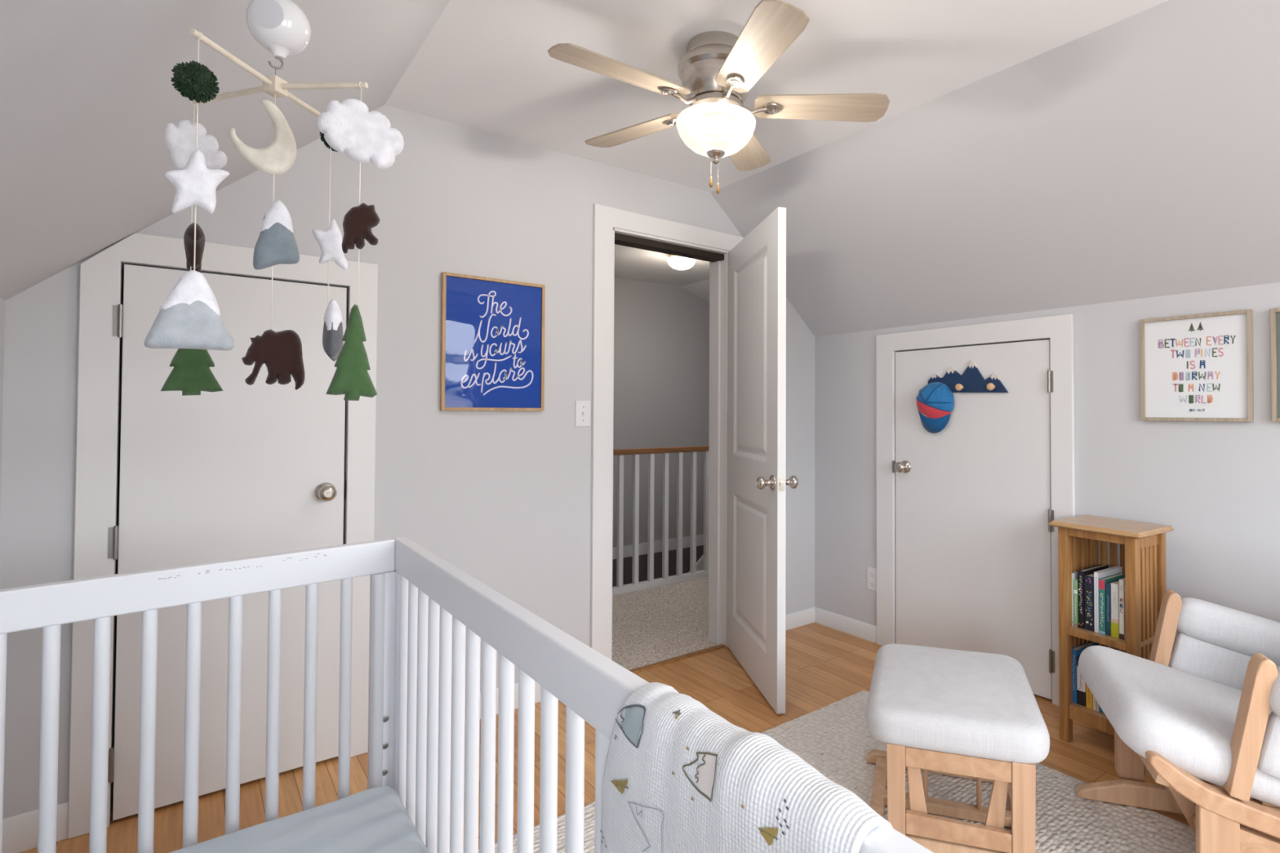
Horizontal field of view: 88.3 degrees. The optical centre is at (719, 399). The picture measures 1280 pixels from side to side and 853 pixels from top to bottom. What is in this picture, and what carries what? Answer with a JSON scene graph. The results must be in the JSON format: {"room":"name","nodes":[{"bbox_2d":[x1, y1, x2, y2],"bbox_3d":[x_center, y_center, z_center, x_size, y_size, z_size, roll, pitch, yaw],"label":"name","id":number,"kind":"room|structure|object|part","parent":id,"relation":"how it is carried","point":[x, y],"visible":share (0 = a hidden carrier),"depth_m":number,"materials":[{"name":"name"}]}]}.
{"room":"bedroom","nodes":[
{"label":"bedroom","id":0,"kind":"room"},
{"bbox_2d":[0,297,5,506],"bbox_3d":[-0.796,0.459,0.235,0.120,1.512,3.876,1,-1,-39],"label":"wall","id":1,"kind":"structure","parent":0,"point":[2,300],"depth_m":1.78,"materials":[{"name":"grey paint"}]},
{"bbox_2d":[0,0,449,300],"bbox_3d":[-0.465,-0.751,0.598,1.056,0.923,3.996,1,-1,-39],"label":"sloped ceiling","id":2,"kind":"structure","parent":0,"point":[88,95],"depth_m":1.34,"materials":[{"name":"grey paint"}]},
{"bbox_2d":[0,104,814,824],"bbox_3d":[-0.742,0.097,2.850,3.231,2.335,0.120,1,-1,-39],"label":"wall","id":3,"kind":"structure","parent":0,"point":[503,498],"depth_m":2.51,"materials":[{"name":"grey paint"}]},
{"bbox_2d":[2,801,68,852],"bbox_3d":[-1.905,1.191,1.810,0.147,0.100,0.014,1,-1,-39],"label":"baseboard","id":4,"kind":"structure","parent":3,"relation":"attached to","point":[20,832],"depth_m":1.80,"materials":[{"name":"white paint"}]},
{"bbox_2d":[67,232,377,839],"bbox_3d":[-1.543,0.377,2.111,0.771,1.742,0.020,1,-1,-39],"label":"trim","id":5,"kind":"structure","parent":3,"relation":"attached to","point":[100,289],"depth_m":1.91,"materials":[{"name":"white paint"}]},
{"bbox_2d":[107,264,346,820],"bbox_3d":[-1.539,0.418,2.092,0.611,1.634,0.104,1,-1,-39],"label":"door","id":6,"kind":"structure","parent":3,"relation":"in","point":[242,469],"depth_m":2.09,"materials":[{"name":"white paint"}]},
{"bbox_3d":[-1.341,0.318,2.230,0.064,0.064,0.069,1,-1,-39],"label":"knob","id":7,"kind":"part","parent":6,"relation":"part of","materials":[{"name":"silver metal"}]},
{"bbox_3d":[-1.325,0.320,2.310,0.008,0.065,0.024,1,-1,-39],"label":"strike plate","id":8,"kind":"part","parent":6,"relation":"part of","materials":[{"name":"silver"}]},
{"bbox_2d":[440,271,545,411],"bbox_3d":[-0.905,-0.220,2.632,0.412,0.531,0.021,1,-1,-39],"label":"framed poster","id":9,"kind":"object","parent":3,"relation":"attached to","point":[492,330],"visible":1,"depth_m":2.62,"materials":[{"name":"paper"}]},
{"bbox_2d":[480,680,540,719],"bbox_3d":[-0.909,1.209,2.612,0.868,0.100,0.014,1,-1,-39],"label":"baseboard","id":10,"kind":"structure","parent":3,"relation":"attached to","point":[537,686],"depth_m":2.67,"materials":[{"name":"white paint"}]},
{"bbox_2d":[575,400,590,426],"bbox_3d":[-0.600,0.062,2.877,0.072,0.114,0.016,1,-1,-39],"label":"light switch","id":11,"kind":"object","parent":3,"relation":"attached to","point":[582,407],"visible":1,"depth_m":2.88,"materials":[{"name":"white plastic"}]},
{"bbox_2d":[590,203,743,659],"bbox_3d":[-0.225,0.202,3.175,0.875,2.140,0.020,1,-1,-39],"label":"trim","id":12,"kind":"structure","parent":3,"relation":"attached to","point":[606,218],"depth_m":2.93,"materials":[{"name":"white paint"}]},
{"bbox_2d":[614,232,724,262],"bbox_3d":[-0.264,-0.750,3.249,0.670,0.030,0.080,1,-1,-39],"label":"trim","id":13,"kind":"structure","parent":3,"relation":"attached to","point":[620,239],"depth_m":3.22,"materials":[{"name":"black"}]},
{"bbox_2d":[610,227,728,660],"bbox_3d":[-0.266,0.247,3.229,0.696,2.051,0.142,1,-1,-39],"label":"trim","id":14,"kind":"structure","parent":3,"relation":"attached to","point":[718,270],"depth_m":3.42,"materials":[{"name":"white paint"}]},
{"bbox_2d":[628,644,725,673],"bbox_3d":[-0.242,1.268,3.175,0.694,0.009,0.032,1,-1,-39],"label":"trim","id":15,"kind":"structure","parent":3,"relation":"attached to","point":[721,646],"depth_m":3.19,"materials":[{"name":"brown wood"}]},
{"bbox_2d":[726,207,798,714],"bbox_3d":[0.182,0.244,3.007,0.173,2.028,0.790,0,-1,-9],"label":"door","id":16,"kind":"structure","parent":3,"relation":"in","point":[757,481],"depth_m":2.87,"materials":[{"name":"white paint"}]},
{"bbox_3d":[0.184,0.339,2.661,0.069,0.064,0.064,0,-1,-14],"label":"knob","id":17,"kind":"part","parent":16,"relation":"part of","materials":[{"name":"silver metal"}]},
{"bbox_3d":[0.248,0.338,2.620,0.025,0.056,0.009,0,-1,-14],"label":"latch plate","id":18,"kind":"part","parent":16,"relation":"part of","materials":[{"name":"silver metal"}]},
{"bbox_3d":[0.285,0.340,2.686,0.069,0.064,0.064,0,-1,-14],"label":"knob","id":19,"kind":"part","parent":16,"relation":"part of","materials":[{"name":"silver metal"}]},
{"bbox_2d":[785,606,814,631],"bbox_3d":[0.332,1.240,3.611,0.570,0.085,0.014,1,-1,-39],"label":"baseboard","id":20,"kind":"structure","parent":3,"relation":"attached to","point":[806,616],"depth_m":3.70,"materials":[{"name":"white paint"}]},
{"bbox_2d":[19,577,1279,852],"bbox_3d":[1.038,1.320,2.408,5.726,0.124,5.220,1,-1,-39],"label":"floor","id":21,"kind":"structure","parent":0,"point":[824,665],"depth_m":2.73,"materials":[{"name":"brown wood"}]},
{"bbox_2d":[0,536,933,852],"bbox_3d":[-0.573,0.765,0.709,0.764,0.920,1.472,1,-1,-39],"label":"crib","id":22,"kind":"object","parent":21,"relation":"on","point":[426,612],"visible":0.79,"depth_m":1.21,"materials":[{"name":"white paint"}]},
{"bbox_3d":[-1.034,0.359,1.269,0.736,0.090,0.028,1,-1,-39],"label":"rail","id":23,"kind":"part","parent":22,"relation":"part of","materials":[{"name":"white paint"}]},
{"bbox_2d":[189,0,368,329],"bbox_3d":[-0.601,-0.149,0.633,0.291,1.024,0.985,0,-1,-13],"label":"mobile","id":24,"kind":"object","parent":22,"relation":"attached to","point":[281,27],"visible":0.94,"depth_m":0.99,"materials":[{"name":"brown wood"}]},
{"bbox_2d":[143,270,234,351],"bbox_3d":[-0.686,-0.116,0.850,0.091,0.104,0.033,1,-1,-39],"label":"mountain","id":25,"kind":"object","parent":24,"relation":"hanging from","point":[189,316],"visible":1,"depth_m":0.84},
{"bbox_2d":[160,348,223,395],"bbox_3d":[-0.843,-0.072,1.047,0.078,0.132,0.022,1,-1,-39],"label":"tree","id":26,"kind":"object","parent":24,"relation":"hanging from","point":[191,374],"visible":0.77,"depth_m":1.04,"materials":[{"name":"fabric"}]},
{"bbox_2d":[183,222,204,271],"bbox_3d":[-0.841,-0.244,1.047,0.027,0.076,0.100,1,-1,-39],"label":"bear","id":27,"kind":"object","parent":24,"relation":"hanging from","point":[188,237],"visible":0.94,"depth_m":1.02},
{"bbox_2d":[170,60,219,102],"bbox_3d":[-0.685,-0.415,0.855,0.050,0.050,0.050,1,-1,-39],"label":"pompom","id":28,"kind":"object","parent":24,"relation":"hanging from","point":[194,80],"visible":1,"depth_m":0.84,"materials":[{"name":"fabric"}]},
{"bbox_2d":[164,119,226,168],"bbox_3d":[-0.842,-0.406,1.053,0.080,0.081,0.024,1,-1,-39],"label":"cloud","id":29,"kind":"object","parent":24,"relation":"hanging from","point":[180,140],"visible":0.79,"depth_m":1.04,"materials":[{"name":"fabric"}]},
{"bbox_2d":[164,148,229,213],"bbox_3d":[-0.683,-0.283,0.855,0.067,0.089,0.024,1,-1,-39],"label":"star","id":30,"kind":"object","parent":24,"relation":"hanging from","point":[196,184],"visible":1,"depth_m":0.85,"materials":[{"name":"fabric"}]},
{"bbox_3d":[-0.762,-0.478,1.025,0.176,0.008,0.008,0,-1,17],"label":"rod","id":31,"kind":"part","parent":24,"relation":"part of","materials":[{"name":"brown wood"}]},
{"bbox_3d":[-0.684,-0.479,0.926,0.008,0.008,0.145,0,-1,4],"label":"rod","id":32,"kind":"part","parent":24,"relation":"part of","materials":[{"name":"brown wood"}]},
{"bbox_2d":[228,98,296,174],"bbox_3d":[-0.690,-0.398,0.990,0.084,0.112,0.020,1,-1,-34],"label":"moon","id":33,"kind":"object","parent":24,"relation":"hanging from","point":[277,158],"visible":1,"depth_m":0.99,"materials":[{"name":"fabric"}]},
{"bbox_2d":[241,329,304,390],"bbox_3d":[-0.677,-0.061,0.993,0.080,0.092,0.024,1,-1,-34],"label":"bear","id":34,"kind":"object","parent":24,"relation":"hanging from","point":[281,352],"visible":1,"depth_m":0.99},
{"bbox_2d":[253,200,299,269],"bbox_3d":[-0.675,-0.250,0.997,0.058,0.110,0.031,1,-1,-39],"label":"mountain","id":35,"kind":"object","parent":24,"relation":"hanging from","point":[276,243],"visible":1,"depth_m":0.99},
{"bbox_3d":[-0.672,-0.476,1.063,0.008,0.008,0.130,0,-1,5],"label":"rod","id":36,"kind":"part","parent":24,"relation":"part of","materials":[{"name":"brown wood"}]},
{"bbox_3d":[-0.608,-0.478,0.996,0.142,0.008,0.008,0,-1,2],"label":"rod","id":37,"kind":"part","parent":24,"relation":"part of","materials":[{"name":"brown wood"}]},
{"bbox_2d":[320,132,337,151],"bbox_3d":[-0.662,-0.454,1.130,0.050,0.050,0.050,1,-1,-39],"label":"pompom","id":38,"kind":"object","parent":24,"relation":"hanging from","point":[322,139],"visible":0.03,"depth_m":1.12,"materials":[{"name":"fabric"}]},
{"bbox_2d":[311,218,347,270],"bbox_3d":[-0.669,-0.268,1.123,0.053,0.087,0.024,1,-1,-31],"label":"star","id":39,"kind":"object","parent":24,"relation":"hanging from","point":[329,241],"visible":1,"depth_m":1.11,"materials":[{"name":"fabric"}]},
{"bbox_2d":[322,298,343,361],"bbox_3d":[-0.664,-0.120,1.124,0.031,0.104,0.097,1,-1,-27],"label":"mountain","id":40,"kind":"object","parent":24,"relation":"hanging from","point":[332,334],"visible":0.96,"depth_m":1.10},
{"bbox_2d":[325,303,377,400],"bbox_3d":[-0.550,-0.071,0.980,0.067,0.145,0.024,1,-1,-29],"label":"tree","id":41,"kind":"object","parent":24,"relation":"hanging from","point":[351,378],"visible":1,"depth_m":0.97,"materials":[{"name":"fabric"}]},
{"bbox_2d":[316,98,404,168],"bbox_3d":[-0.542,-0.403,0.989,0.116,0.100,0.028,1,-1,-29],"label":"cloud","id":42,"kind":"object","parent":24,"relation":"hanging from","point":[348,126],"visible":1,"depth_m":0.98,"materials":[{"name":"fabric"}]},
{"bbox_2d":[342,202,380,253],"bbox_3d":[-0.541,-0.258,0.987,0.050,0.080,0.028,1,-1,-29],"label":"bear","id":43,"kind":"object","parent":24,"relation":"hanging from","point":[358,222],"visible":1,"depth_m":0.98},
{"bbox_2d":[169,786,429,852],"bbox_3d":[-0.566,0.879,0.698,0.696,0.150,1.352,1,-1,-39],"label":"mattress","id":44,"kind":"object","parent":22,"relation":"on","point":[376,820],"visible":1,"depth_m":1.24,"materials":[{"name":"grey fabric"}]},
{"bbox_3d":[-0.747,0.815,1.475,0.074,0.847,0.059,1,-1,-39],"label":"post","id":45,"kind":"part","parent":22,"relation":"part of","materials":[{"name":"white paint"}]},
{"bbox_3d":[-0.288,0.346,0.952,0.028,0.072,1.462,1,-1,-39],"label":"rail","id":46,"kind":"part","parent":22,"relation":"part of","materials":[{"name":"white paint"}]},
{"bbox_2d":[600,682,893,852],"bbox_3d":[0.003,0.535,0.588,0.075,0.498,0.342,1,-1,-39],"label":"blanket","id":47,"kind":"object","parent":22,"relation":"hanging from","point":[679,777],"visible":1,"depth_m":0.56,"materials":[{"name":"white fabric"}]},
{"bbox_2d":[612,445,709,595],"bbox_3d":[-0.136,0.819,4.776,4.600,0.958,0.060,1,-1,-39],"label":"stair railing","id":48,"kind":"object","parent":21,"relation":"on","point":[651,583],"visible":0.31,"depth_m":4.56,"materials":[{"name":"white paint"}]},
{"bbox_3d":[-0.141,1.275,4.771,4.600,0.046,0.050,1,-1,-39],"label":"rail","id":49,"kind":"part","parent":48,"relation":"part of","materials":[{"name":"white paint"}]},
{"bbox_3d":[-0.135,0.359,4.784,4.600,0.037,0.060,1,-1,-39],"label":"handrail","id":50,"kind":"part","parent":48,"relation":"part of","materials":[{"name":"brown wood"}]},
{"bbox_2d":[478,690,1195,852],"bbox_3d":[0.685,1.235,1.424,1.693,0.014,2.295,1,-1,-39],"label":"rug","id":51,"kind":"object","parent":21,"relation":"on","point":[835,739],"visible":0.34,"depth_m":2.03,"materials":[{"name":"fabric"}]},
{"bbox_2d":[865,644,1049,852],"bbox_3d":[0.697,1.037,1.990,0.528,0.400,0.584,0,-1,17],"label":"ottoman","id":52,"kind":"object","parent":51,"relation":"on","point":[972,715],"visible":0.99,"depth_m":1.76,"materials":[{"name":"fabric"}]},
{"bbox_3d":[0.477,1.059,1.773,0.048,0.253,0.023,0,-1,17],"label":"frame leg","id":53,"kind":"part","parent":52,"relation":"part of","materials":[{"name":"brown wood"}]},
{"bbox_2d":[866,644,1049,764],"bbox_3d":[0.702,0.897,1.991,0.472,0.121,0.584,0,-1,17],"label":"cushion","id":54,"kind":"object","parent":52,"relation":"on","point":[932,705],"depth_m":1.79,"materials":[{"name":"fabric"}]},
{"bbox_3d":[0.626,1.137,1.726,0.264,0.055,0.019,0,-1,17],"label":"rail","id":55,"kind":"part","parent":52,"relation":"part of","materials":[{"name":"brown wood"}]},
{"bbox_3d":[0.779,1.058,1.680,0.056,0.253,0.023,0,-1,17],"label":"frame leg","id":56,"kind":"part","parent":52,"relation":"part of","materials":[{"name":"brown wood"}]},
{"bbox_2d":[1075,590,1279,852],"bbox_3d":[1.464,0.833,1.717,0.864,0.803,0.687,0,-1,17],"label":"glider chair","id":57,"kind":"object","parent":51,"relation":"on","point":[1202,713],"visible":1,"depth_m":1.66,"materials":[{"name":"fabric"}]},
{"bbox_3d":[1.289,1.055,2.059,0.080,0.272,0.027,0,-1,17],"label":"frame leg","id":58,"kind":"part","parent":57,"relation":"part of","materials":[{"name":"brown wood"}]},
{"bbox_3d":[1.382,0.761,2.043,0.096,0.327,0.047,0,-1,17],"label":"arm post","id":59,"kind":"part","parent":57,"relation":"part of","materials":[{"name":"brown wood"}]},
{"bbox_2d":[1078,645,1279,807],"bbox_3d":[1.359,0.887,1.749,0.634,0.253,0.569,0,-1,17],"label":"seat cushion","id":60,"kind":"object","parent":57,"relation":"on","point":[1179,706],"depth_m":1.61,"materials":[{"name":"fabric"}]},
{"bbox_3d":[1.502,1.146,1.992,0.368,0.050,0.019,0,-1,17],"label":"rail","id":61,"kind":"part","parent":57,"relation":"part of","materials":[{"name":"brown wood"}]},
{"bbox_3d":[1.342,0.963,1.456,0.680,0.254,0.043,0,-1,17],"label":"rail","id":62,"kind":"part","parent":57,"relation":"part of","materials":[{"name":"brown wood"}]},
{"bbox_3d":[1.148,1.044,1.510,0.080,0.272,0.027,0,-1,17],"label":"frame leg","id":63,"kind":"part","parent":57,"relation":"part of","materials":[{"name":"brown wood"}]},
{"bbox_3d":[1.215,0.750,1.501,0.096,0.327,0.047,0,-1,17],"label":"arm post","id":64,"kind":"part","parent":57,"relation":"part of","materials":[{"name":"brown wood"}]},
{"bbox_3d":[1.390,1.066,1.441,0.473,0.175,0.023,0,-1,17],"label":"rail","id":65,"kind":"part","parent":57,"relation":"part of","materials":[{"name":"brown wood"}]},
{"bbox_2d":[1048,515,1174,742],"bbox_3d":[1.429,0.858,2.394,0.269,0.809,0.315,1,-1,-34],"label":"bookcase","id":66,"kind":"object","parent":21,"relation":"on","point":[1142,544],"visible":0.65,"depth_m":2.35,"materials":[{"name":"brown wood"}]},
{"bbox_3d":[1.287,0.870,2.437,0.034,0.787,0.034,1,-1,-34],"label":"post","id":67,"kind":"part","parent":66,"relation":"part of","materials":[{"name":"brown wood"}]},
{"bbox_2d":[1073,577,1078,627],"bbox_3d":[1.381,0.757,2.469,0.151,0.176,0.015,1,-1,-34],"label":"book","id":68,"kind":"object","parent":66,"relation":"on","point":[1075,580],"visible":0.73,"depth_m":2.43,"materials":[{"name":"green paper"}]},
{"bbox_2d":[1071,568,1082,626],"bbox_3d":[1.379,0.746,2.490,0.171,0.196,0.019,1,-1,-34],"label":"book","id":69,"kind":"object","parent":66,"relation":"on","point":[1074,575],"visible":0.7,"depth_m":2.44,"materials":[{"name":"white paper"}]},
{"bbox_2d":[1076,655,1086,706],"bbox_3d":[1.395,1.038,2.452,0.161,0.175,0.030,1,-1,-34],"label":"book","id":70,"kind":"object","parent":66,"relation":"on","point":[1081,684],"visible":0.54,"depth_m":2.41,"materials":[{"name":"black paper"}]},
{"bbox_2d":[1072,641,1099,703],"bbox_3d":[1.383,1.028,2.478,0.171,0.195,0.022,1,-1,-34],"label":"book","id":71,"kind":"object","parent":66,"relation":"on","point":[1077,651],"visible":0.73,"depth_m":2.43,"materials":[{"name":"blue paper"}]},
{"bbox_3d":[1.435,1.134,2.393,0.224,0.018,0.246,1,-1,-34],"label":"shelf","id":72,"kind":"part","parent":66,"relation":"part of","materials":[{"name":"brown wood"}]},
{"bbox_2d":[1084,573,1094,631],"bbox_3d":[1.416,0.745,2.435,0.171,0.197,0.033,1,-1,-34],"label":"book","id":73,"kind":"object","parent":66,"relation":"on","point":[1088,579],"visible":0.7,"depth_m":2.39,"materials":[{"name":"black paper"}]},
{"bbox_2d":[1085,684,1093,709],"bbox_3d":[1.406,1.045,2.425,0.151,0.160,0.023,1,-1,-34],"label":"book","id":74,"kind":"object","parent":66,"relation":"on","point":[1089,696],"visible":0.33,"depth_m":2.38,"materials":[{"name":"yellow paper"}]},
{"bbox_2d":[1077,564,1108,629],"bbox_3d":[1.408,0.739,2.465,0.191,0.210,0.021,1,-1,-34],"label":"book","id":75,"kind":"object","parent":66,"relation":"on","point":[1081,573],"visible":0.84,"depth_m":2.41,"materials":[{"name":"black paper"}]},
{"bbox_3d":[1.455,0.873,2.552,0.034,0.787,0.034,1,-1,-34],"label":"post","id":76,"kind":"part","parent":66,"relation":"part of","materials":[{"name":"brown wood"}]},
{"bbox_2d":[1093,695,1096,711],"bbox_3d":[1.417,1.050,2.410,0.151,0.150,0.011,1,-1,-34],"label":"book","id":77,"kind":"object","parent":66,"relation":"on","point":[1094,699],"visible":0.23,"depth_m":2.37,"materials":[{"name":"beige paper"}]},
{"bbox_2d":[1096,701,1099,711],"bbox_3d":[1.419,1.050,2.398,0.141,0.150,0.009,1,-1,-34],"label":"book","id":78,"kind":"object","parent":66,"relation":"on","point":[1097,704],"visible":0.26,"depth_m":2.36,"materials":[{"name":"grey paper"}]},
{"bbox_2d":[1093,565,1122,632],"bbox_3d":[1.439,0.735,2.420,0.191,0.216,0.016,1,-1,-34],"label":"book","id":79,"kind":"object","parent":66,"relation":"on","point":[1115,570],"visible":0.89,"depth_m":2.37,"materials":[{"name":"white paper"}]},
{"bbox_2d":[1098,573,1124,635],"bbox_3d":[1.440,0.745,2.397,0.166,0.195,0.021,1,-1,-34],"label":"book","id":80,"kind":"object","parent":66,"relation":"on","point":[1102,581],"visible":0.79,"depth_m":2.35,"materials":[{"name":"teal paper"}]},
{"bbox_3d":[1.435,0.852,2.398,0.224,0.018,0.246,1,-1,-34],"label":"shelf","id":81,"kind":"part","parent":66,"relation":"part of","materials":[{"name":"brown wood"}]},
{"bbox_2d":[1105,579,1119,635],"bbox_3d":[1.450,0.751,2.378,0.161,0.183,0.016,1,-1,-34],"label":"book","id":82,"kind":"object","parent":66,"relation":"on","point":[1108,585],"visible":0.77,"depth_m":2.33,"materials":[{"name":"blue paper"}]},
{"bbox_2d":[1111,580,1119,638],"bbox_3d":[1.458,0.748,2.357,0.151,0.189,0.025,1,-1,-34],"label":"book","id":83,"kind":"object","parent":66,"relation":"on","point":[1114,585],"visible":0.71,"depth_m":2.31,"materials":[{"name":"grey paper"}]},
{"bbox_2d":[1119,577,1125,639],"bbox_3d":[1.477,0.738,2.343,0.166,0.207,0.016,1,-1,-34],"label":"book","id":84,"kind":"object","parent":66,"relation":"on","point":[1122,581],"visible":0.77,"depth_m":2.29,"materials":[{"name":"beige paper"}]},
{"bbox_3d":[1.417,0.867,2.245,0.034,0.787,0.034,1,-1,-34],"label":"post","id":85,"kind":"part","parent":66,"relation":"part of","materials":[{"name":"brown wood"}]},
{"bbox_3d":[1.502,0.497,2.311,0.170,0.045,0.016,1,-1,-34],"label":"rail","id":86,"kind":"part","parent":66,"relation":"part of","materials":[{"name":"brown wood"}]},
{"bbox_3d":[1.586,0.869,2.361,0.034,0.787,0.034,1,-1,-34],"label":"post","id":87,"kind":"part","parent":66,"relation":"part of","materials":[{"name":"brown wood"}]},
{"bbox_2d":[612,276,709,586],"bbox_3d":[-0.707,0.863,5.483,4.600,4.100,0.112,1,-1,-39],"label":"wall","id":88,"kind":"structure","parent":0,"point":[661,331],"depth_m":5.59,"materials":[{"name":"grey paint"}]},
{"bbox_2d":[612,534,703,559],"bbox_3d":[-0.674,1.245,5.434,4.600,0.095,0.020,1,-1,-39],"label":"baseboard","id":89,"kind":"structure","parent":88,"relation":"attached to","point":[627,549],"depth_m":5.54,"materials":[{"name":"white paint"}]},
{"bbox_2d":[688,554,703,573],"bbox_3d":[-0.240,1.527,5.606,0.800,0.818,0.030,1,-1,-39],"label":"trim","id":90,"kind":"structure","parent":88,"relation":"attached to","point":[700,564],"depth_m":5.65,"materials":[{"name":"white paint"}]},
{"bbox_2d":[614,244,709,302],"bbox_3d":[-0.067,-0.749,4.726,4.600,1.100,1.934,1,-1,-39],"label":"ceiling","id":91,"kind":"structure","parent":0,"point":[630,263],"depth_m":5.09,"materials":[{"name":"white paint"}]},
{"bbox_2d":[666,254,695,270],"bbox_3d":[-0.269,-0.959,4.550,0.196,0.108,0.196,1,-1,-39],"label":"ceiling light","id":92,"kind":"object","parent":91,"relation":"attached to","point":[676,262],"visible":0.75,"depth_m":4.49,"materials":[{"name":"white glass"}]},
{"bbox_2d":[384,0,1168,192],"bbox_3d":[0.539,-1.144,1.413,1.557,0.100,3.996,1,-1,-39],"label":"ceiling","id":93,"kind":"structure","parent":0,"point":[484,65],"depth_m":2.08,"materials":[{"name":"white paint"}]},
{"bbox_2d":[547,0,889,193],"bbox_3d":[-0.043,-0.857,1.990,0.983,0.453,1.023,1,-1,-39],"label":"ceiling fan","id":94,"kind":"object","parent":93,"relation":"hanging from","point":[717,71],"visible":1,"depth_m":1.92,"materials":[{"name":"silver metal"}]},
{"bbox_3d":[-0.270,-0.907,1.814,0.412,0.006,0.132,1,10,-37],"label":"blade","id":95,"kind":"part","parent":94,"relation":"part of","materials":[{"name":"brown wood"}]},
{"bbox_3d":[-0.278,-0.900,2.195,0.412,0.006,0.132,-1,10,35],"label":"blade","id":96,"kind":"part","parent":94,"relation":"part of","materials":[{"name":"wood"}]},
{"bbox_3d":[-0.012,-0.857,2.010,0.234,0.002,0.234,1,-1,-39],"label":"lamp shade","id":97,"kind":"part","parent":94,"relation":"part of","materials":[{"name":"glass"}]},
{"bbox_3d":[-0.012,-0.805,2.009,0.245,0.102,0.245,1,-1,-39],"label":"lamp shade","id":98,"kind":"part","parent":94,"relation":"part of","materials":[{"name":"white"}]},
{"bbox_3d":[0.081,-0.896,2.321,0.132,0.006,0.412,-12,-4,16],"label":"blade","id":99,"kind":"part","parent":94,"relation":"part of","materials":[{"name":"wood"}]},
{"bbox_3d":[0.095,-0.908,1.705,0.132,0.006,0.412,12,-5,-19],"label":"blade","id":100,"kind":"part","parent":94,"relation":"part of","materials":[{"name":"wood"}]},
{"bbox_3d":[0.312,-0.901,2.017,0.412,0.006,0.132,0,-12,-1],"label":"blade","id":101,"kind":"part","parent":94,"relation":"part of","materials":[{"name":"brown wood"}]},
{"bbox_2d":[711,0,1279,337],"bbox_3d":[1.478,-0.785,2.163,0.898,0.782,3.996,1,-1,-39],"label":"sloped ceiling","id":102,"kind":"structure","parent":0,"point":[1136,156],"depth_m":2.34,"materials":[{"name":"grey paint"}]},
{"bbox_2d":[814,282,1279,651],"bbox_3d":[1.815,0.437,2.338,0.120,1.653,3.876,1,-1,-39],"label":"wall","id":103,"kind":"structure","parent":0,"point":[1216,483],"depth_m":2.54,"materials":[{"name":"grey paint"}]},
{"bbox_2d":[814,606,876,643],"bbox_3d":[0.687,1.241,3.614,0.014,0.085,0.454,1,-1,-39],"label":"baseboard","id":104,"kind":"structure","parent":103,"relation":"attached to","point":[851,626],"depth_m":3.60,"materials":[{"name":"white paint"}]},
{"bbox_2d":[866,566,876,591],"bbox_3d":[0.810,0.952,3.471,0.008,0.118,0.070,1,-1,-39],"label":"wall outlet","id":105,"kind":"object","parent":103,"relation":"attached to","point":[871,572],"visible":1,"depth_m":3.47,"materials":[{"name":"white plastic"}]},
{"bbox_2d":[869,571,875,577],"bbox_3d":[0.808,0.929,3.471,0.004,0.028,0.033,1,-1,-39],"label":"socket","id":106,"kind":"object","parent":105,"relation":"attached to","point":[872,574],"depth_m":3.47,"materials":[{"name":"white"}]},
{"bbox_2d":[869,581,875,587],"bbox_3d":[0.808,0.981,3.470,0.004,0.028,0.033,1,-1,-39],"label":"socket","id":107,"kind":"object","parent":105,"relation":"attached to","point":[872,584],"depth_m":3.47,"materials":[{"name":"white"}]},
{"bbox_2d":[892,339,1054,699],"bbox_3d":[1.137,0.506,3.040,0.104,1.512,0.804,1,-1,-39],"label":"door","id":108,"kind":"structure","parent":103,"relation":"in","point":[974,513],"depth_m":3.00,"materials":[{"name":"white paint"}]},
{"bbox_3d":[0.892,0.344,3.357,0.018,0.060,0.008,1,-1,-39],"label":"strike plate","id":109,"kind":"part","parent":108,"relation":"part of","materials":[{"name":"grey"}]},
{"bbox_3d":[0.914,0.340,3.292,0.069,0.064,0.064,1,-1,-39],"label":"knob","id":110,"kind":"part","parent":108,"relation":"part of","materials":[{"name":"silver metal"}]},
{"bbox_2d":[928,360,1008,392],"bbox_3d":[1.135,-0.105,3.044,0.049,0.153,0.402,1,-1,-39],"label":"wall rack","id":111,"kind":"object","parent":108,"relation":"attached to","point":[971,380],"visible":1,"depth_m":3.03,"materials":[{"name":"blue"}]},
{"bbox_2d":[915,382,954,433],"bbox_3d":[1.012,0.038,3.140,0.094,0.248,0.193,1,-1,-39],"label":"baseball cap","id":112,"kind":"object","parent":111,"relation":"hanging from","point":[935,400],"visible":1,"depth_m":3.11,"materials":[{"name":"blue"}]},
{"bbox_3d":[1.015,0.009,3.143,0.082,0.188,0.191,1,-1,-39],"label":"panel","id":113,"kind":"part","parent":112,"relation":"part of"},
{"bbox_3d":[1.016,0.009,3.144,0.082,0.188,0.191,1,-1,-39],"label":"crown","id":114,"kind":"part","parent":112,"relation":"part of","materials":[{"name":"blue"}]},
{"bbox_2d":[875,313,1075,706],"bbox_3d":[1.140,0.464,3.064,0.020,1.621,0.990,1,-1,-39],"label":"trim","id":115,"kind":"structure","parent":103,"relation":"attached to","point":[1059,328],"depth_m":2.98,"materials":[{"name":"white paint"}]},
{"bbox_2d":[1139,309,1253,422],"bbox_3d":[1.711,-0.114,2.362,0.025,0.384,0.336,1,-1,-39],"label":"framed print","id":116,"kind":"object","parent":103,"relation":"attached to","point":[1194,367],"visible":1,"depth_m":2.35,"materials":[{"name":"paper"}]},
{"bbox_2d":[1270,307,1279,422],"bbox_3d":[1.957,-0.117,2.057,0.025,0.378,0.346,1,-1,-39],"label":"framed print","id":117,"kind":"object","parent":103,"relation":"attached to","point":[1274,313],"visible":1,"depth_m":2.18,"materials":[{"name":"brown wood"}]}
]}

